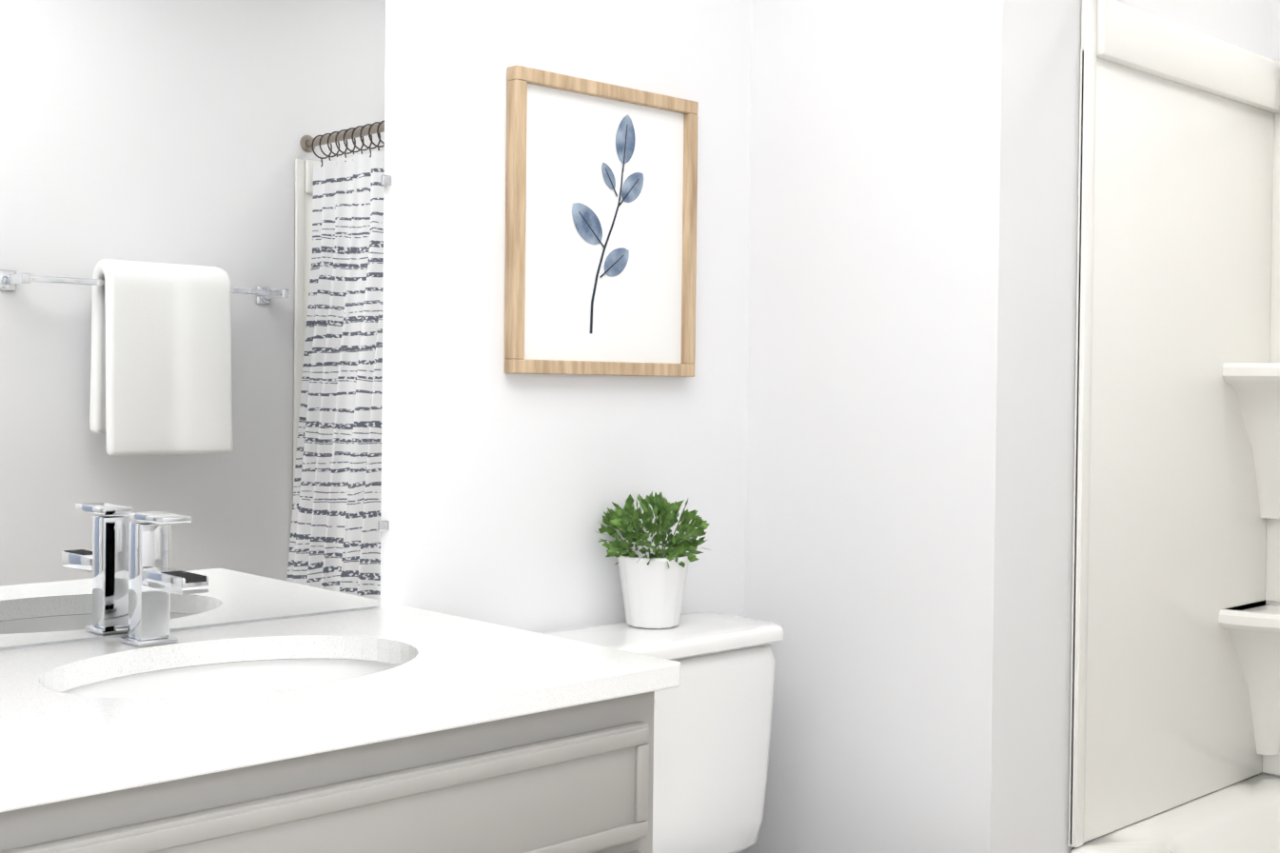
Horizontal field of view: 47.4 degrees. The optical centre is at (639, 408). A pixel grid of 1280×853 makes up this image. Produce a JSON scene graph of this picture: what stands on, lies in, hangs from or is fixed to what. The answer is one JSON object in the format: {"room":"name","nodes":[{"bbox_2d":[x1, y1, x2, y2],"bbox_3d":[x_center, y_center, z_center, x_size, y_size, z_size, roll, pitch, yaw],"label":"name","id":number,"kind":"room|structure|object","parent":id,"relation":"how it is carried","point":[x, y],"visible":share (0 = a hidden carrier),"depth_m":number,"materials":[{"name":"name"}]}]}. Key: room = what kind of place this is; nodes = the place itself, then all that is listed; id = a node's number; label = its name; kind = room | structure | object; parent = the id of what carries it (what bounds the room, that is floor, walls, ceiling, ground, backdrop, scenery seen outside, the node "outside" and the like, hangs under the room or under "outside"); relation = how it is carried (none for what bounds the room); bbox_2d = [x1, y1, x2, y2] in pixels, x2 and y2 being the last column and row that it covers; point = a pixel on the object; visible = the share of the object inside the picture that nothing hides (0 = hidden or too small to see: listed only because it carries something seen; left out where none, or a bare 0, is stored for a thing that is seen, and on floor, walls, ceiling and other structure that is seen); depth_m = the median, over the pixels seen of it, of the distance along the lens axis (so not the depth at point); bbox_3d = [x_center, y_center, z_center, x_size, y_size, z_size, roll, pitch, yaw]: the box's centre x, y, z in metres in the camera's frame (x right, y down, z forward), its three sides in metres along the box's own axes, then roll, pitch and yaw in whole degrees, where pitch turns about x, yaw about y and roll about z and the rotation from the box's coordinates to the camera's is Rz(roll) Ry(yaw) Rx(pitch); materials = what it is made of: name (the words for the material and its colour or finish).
{"room":"bathroom","nodes":[
{"label":"bathroom","id":0,"kind":"room"},
{"bbox_2d":[0,0,751,852],"bbox_3d":[-0.742,-0.105,1.854,2.460,2.447,0.120,0,1,-43],"label":"wall","id":1,"kind":"structure","parent":0,"point":[502,491],"depth_m":2.30,"materials":[{"name":"white paint"}]},
{"bbox_2d":[0,0,392,647],"bbox_3d":[-0.931,-0.335,1.580,1.562,1.244,0.008,0,1,-43],"label":"mirror","id":2,"kind":"object","parent":1,"relation":"attached to","point":[190,249],"visible":1,"depth_m":1.91,"materials":[{"name":"grey mirror"}]},
{"bbox_2d":[504,64,698,376],"bbox_3d":[-0.056,-0.293,2.394,0.400,0.475,0.025,0,1,-43],"label":"framed picture","id":3,"kind":"object","parent":1,"relation":"attached to","point":[600,224],"visible":1,"depth_m":2.38,"materials":[{"name":"white paper"}]},
{"bbox_2d":[741,0,1272,852],"bbox_3d":[0.730,-0.102,2.877,1.085,2.447,0.647,0,1,-43],"label":"wall","id":4,"kind":"structure","parent":0,"point":[911,335],"depth_m":2.41,"materials":[{"name":"white paint"}]},
{"bbox_2d":[1259,0,1279,777],"bbox_3d":[1.859,-0.083,2.381,0.120,2.447,1.623,0,1,-43],"label":"wall","id":5,"kind":"structure","parent":0,"point":[1275,52],"depth_m":2.92,"materials":[{"name":"white paint"}]},
{"bbox_2d":[1067,0,1279,846],"bbox_3d":[1.503,0.035,2.131,0.736,1.417,1.499,0,1,-43],"label":"tub surround","id":6,"kind":"object","parent":5,"relation":"attached to","point":[1175,655],"visible":1,"depth_m":2.63,"materials":[{"name":"white plastic"}]},
{"bbox_3d":[0.375,1.187,1.461,3.545,0.100,2.270,0,1,-43],"label":"floor","id":7,"kind":"structure","parent":0,"visible":0},
{"bbox_2d":[0,674,680,852],"bbox_3d":[-0.733,0.726,1.381,1.578,0.799,0.607,0,1,-43],"label":"bathroom vanity","id":8,"kind":"object","parent":7,"relation":"on","point":[398,730],"depth_m":1.48,"materials":[{"name":"wood"}]},
{"bbox_2d":[0,605,680,796],"bbox_3d":[-0.731,0.311,1.393,1.598,0.030,0.578,0,1,-43],"label":"countertop","id":9,"kind":"structure","parent":8,"relation":"on","point":[71,713],"depth_m":1.64,"materials":[{"name":"white stone"}]},
{"bbox_2d":[119,511,209,647],"bbox_3d":[-0.577,0.211,1.781,0.052,0.162,0.152,0,1,-43],"label":"faucet","id":10,"kind":"object","parent":9,"relation":"on","point":[151,579],"depth_m":1.80,"materials":[{"name":"silver metal"}]},
{"bbox_2d":[541,611,784,852],"bbox_3d":[0.207,0.742,2.132,0.464,0.767,0.785,0,1,-43],"label":"toilet","id":11,"kind":"object","parent":7,"relation":"on","point":[712,720],"visible":0.44,"depth_m":2.31,"materials":[{"name":"white ceramic"}]},
{"bbox_2d":[596,491,710,628],"bbox_3d":[0.020,0.243,2.377,0.194,0.217,0.194,0,1,-43],"label":"plant","id":12,"kind":"object","parent":11,"relation":"on","point":[653,581],"visible":1,"depth_m":2.34,"materials":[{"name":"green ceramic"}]},
{"bbox_2d":[1070,774,1279,852],"bbox_3d":[1.492,0.943,2.143,0.737,0.395,1.497,0,1,-43],"label":"bathtub","id":13,"kind":"object","parent":7,"relation":"on","point":[1243,816],"visible":0.92,"depth_m":2.62,"materials":[{"name":"white plastic"}]}
]}

